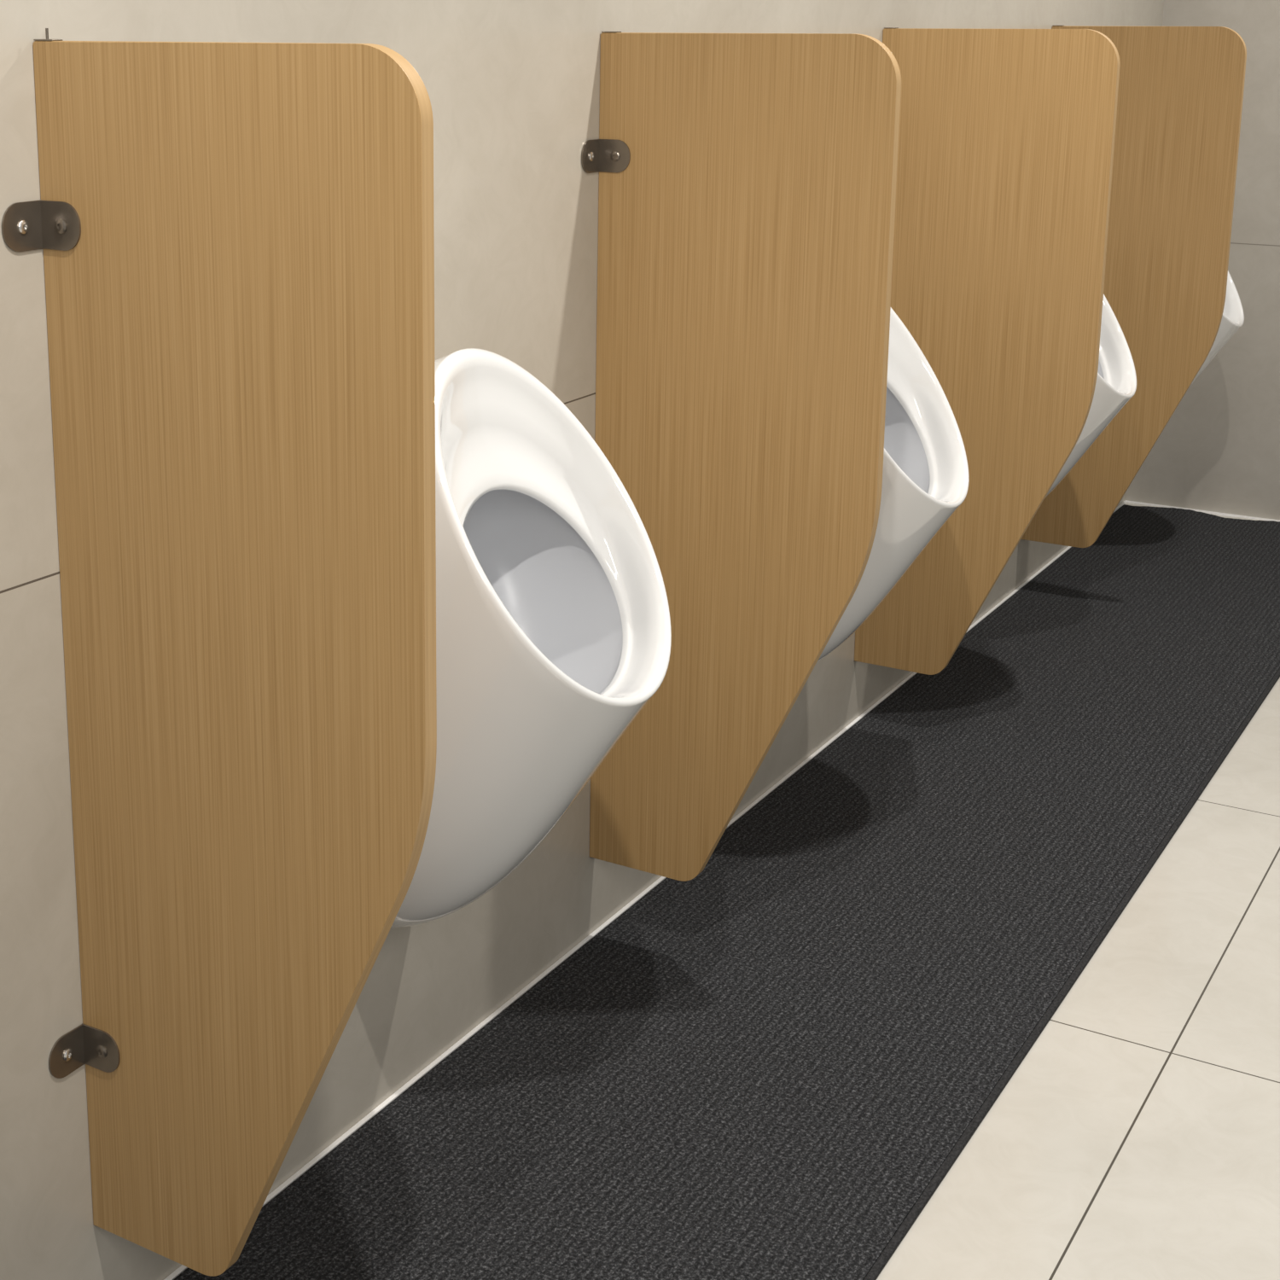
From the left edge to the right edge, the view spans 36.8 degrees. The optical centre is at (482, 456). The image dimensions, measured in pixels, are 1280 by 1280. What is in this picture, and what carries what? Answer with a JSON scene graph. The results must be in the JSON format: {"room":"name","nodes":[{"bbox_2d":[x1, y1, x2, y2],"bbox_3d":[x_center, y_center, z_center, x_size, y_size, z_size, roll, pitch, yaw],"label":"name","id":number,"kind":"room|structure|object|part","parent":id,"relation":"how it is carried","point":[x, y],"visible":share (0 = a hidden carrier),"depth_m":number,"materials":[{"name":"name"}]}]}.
{"room":"public restroom","nodes":[
{"label":"public restroom","id":0,"kind":"room"},
{"bbox_2d":[0,0,1163,1279],"bbox_3d":[0.086,-0.558,2.647,0.100,2.700,6.843,8,15,31],"label":"wall","id":1,"kind":"structure","parent":0,"point":[512,86],"depth_m":2.42,"materials":[{"name":"beige stone"}]},
{"bbox_2d":[1,28,436,1276],"bbox_3d":[-0.243,0.243,1.784,0.435,1.253,0.069,8,15,31],"label":"partition","id":2,"kind":"object","parent":1,"relation":"attached to","point":[236,240],"depth_m":1.77,"materials":[{"name":"brown wood"}]},
{"bbox_3d":[-0.430,-0.215,1.790,0.002,0.046,0.051,8,15,31],"label":"wall plate","id":3,"kind":"part","parent":2,"relation":"part of","materials":[{"name":"brown metal"}]},
{"bbox_3d":[-0.402,-0.386,1.772,0.024,0.002,0.014,8,15,31],"label":"clip plate","id":4,"kind":"part","parent":2,"relation":"part of","materials":[{"name":"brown metal"}]},
{"bbox_3d":[-0.397,-0.217,1.797,0.051,0.046,0.002,8,15,31],"label":"plate","id":5,"kind":"part","parent":2,"relation":"part of","materials":[{"name":"brown metal"}]},
{"bbox_3d":[-0.430,0.619,1.982,0.002,0.046,0.051,8,15,31],"label":"wall plate","id":6,"kind":"part","parent":2,"relation":"part of","materials":[{"name":"brown metal"}]},
{"bbox_3d":[-0.397,0.617,1.989,0.051,0.046,0.002,8,15,31],"label":"plate","id":7,"kind":"part","parent":2,"relation":"part of","materials":[{"name":"brown metal"}]},
{"bbox_2d":[391,348,671,927],"bbox_3d":[0.026,0.243,2.273,0.382,0.740,0.356,8,15,31],"label":"urinal","id":8,"kind":"object","parent":1,"relation":"attached to","point":[554,631],"visible":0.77,"depth_m":2.24,"materials":[{"name":"white ceramic"}]},
{"bbox_2d":[463,489,622,694],"bbox_3d":[0.018,0.168,2.261,0.263,0.299,0.296,8,15,31],"label":"basin","id":9,"kind":"object","parent":8,"relation":"in","point":[553,558],"depth_m":2.36,"materials":[{"name":"grey ceramic"}]},
{"bbox_2d":[163,500,1127,1279],"bbox_3d":[0.104,0.771,2.880,0.008,0.004,6.743,8,15,31],"label":"trim","id":10,"kind":"structure","parent":1,"relation":"attached to","point":[400,1090],"depth_m":2.85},
{"bbox_2d":[581,31,901,881],"bbox_3d":[0.340,0.041,2.683,0.435,1.243,0.069,8,15,31],"label":"partition","id":11,"kind":"object","parent":1,"relation":"attached to","point":[747,182],"depth_m":2.66,"materials":[{"name":"brown wood"}]},
{"bbox_3d":[0.152,-0.422,2.688,0.002,0.046,0.051,8,15,31],"label":"wall plate","id":12,"kind":"part","parent":11,"relation":"part of","materials":[{"name":"brown metal"}]},
{"bbox_3d":[0.186,-0.423,2.695,0.051,0.046,0.002,8,15,31],"label":"plate","id":13,"kind":"part","parent":11,"relation":"part of","materials":[{"name":"brown metal"}]},
{"bbox_2d":[817,308,968,661],"bbox_3d":[0.605,0.044,3.168,0.382,0.740,0.356,8,15,31],"label":"urinal","id":14,"kind":"object","parent":1,"relation":"attached to","point":[925,471],"visible":0.31,"depth_m":3.18,"materials":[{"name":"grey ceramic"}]},
{"bbox_2d":[884,386,930,493],"bbox_3d":[0.598,-0.031,3.156,0.263,0.299,0.296,8,15,31],"label":"basin","id":15,"kind":"object","parent":14,"relation":"in","point":[907,418],"depth_m":3.24,"materials":[{"name":"grey ceramic"}]},
{"bbox_2d":[854,27,1120,674],"bbox_3d":[0.922,-0.166,3.582,0.435,1.243,0.069,8,15,31],"label":"partition","id":16,"kind":"object","parent":1,"relation":"attached to","point":[1006,136],"depth_m":3.54,"materials":[{"name":"brown wood"}]},
{"bbox_2d":[1043,294,1136,500],"bbox_3d":[1.189,-0.158,4.069,0.382,0.740,0.356,8,15,31],"label":"urinal","id":17,"kind":"object","parent":1,"relation":"attached to","point":[1116,379],"visible":0.13,"depth_m":4.04,"materials":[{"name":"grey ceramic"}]},
{"bbox_2d":[1097,358,1104,378],"bbox_3d":[1.181,-0.234,4.056,0.263,0.299,0.296,8,15,31],"label":"basin","id":18,"kind":"object","parent":17,"relation":"in","point":[1101,361],"depth_m":4.12,"materials":[{"name":"grey ceramic"}]},
{"bbox_2d":[1020,25,1246,547],"bbox_3d":[1.504,-0.372,4.479,0.435,1.243,0.069,8,15,31],"label":"partition","id":19,"kind":"object","parent":1,"relation":"attached to","point":[1181,89],"depth_m":4.42,"materials":[{"name":"brown wood"}]},
{"bbox_2d":[1187,270,1244,389],"bbox_3d":[1.773,-0.365,4.970,0.382,0.740,0.356,8,15,31],"label":"urinal","id":20,"kind":"object","parent":1,"relation":"attached to","point":[1232,320],"visible":0.07,"depth_m":4.92,"materials":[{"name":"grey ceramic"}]},
{"bbox_2d":[875,502,1279,1279],"bbox_3d":[1.438,0.974,2.122,3.300,0.050,6.843,8,15,31],"label":"floor","id":21,"kind":"structure","parent":0,"point":[1137,1137],"depth_m":2.52,"materials":[{"name":"beige tile"}]},
{"bbox_2d":[173,504,1279,1279],"bbox_3d":[0.442,0.794,2.775,0.669,0.007,6.522,8,15,31],"label":"floor mat","id":22,"kind":"object","parent":21,"relation":"on","point":[770,1064],"visible":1,"depth_m":2.82,"materials":[{"name":"grey carpet"}]},
{"bbox_2d":[1125,0,1279,520],"bbox_3d":[3.282,-1.000,4.565,3.200,2.700,0.100,8,15,31],"label":"wall","id":23,"kind":"structure","parent":0,"point":[1218,450],"depth_m":5.39,"materials":[{"name":"beige stone"}]},
{"bbox_2d":[1127,500,1279,521],"bbox_3d":[3.253,0.325,4.818,3.190,0.004,0.018,8,15,31],"label":"trim","id":24,"kind":"structure","parent":23,"relation":"attached to","point":[1131,502],"depth_m":5.52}
]}

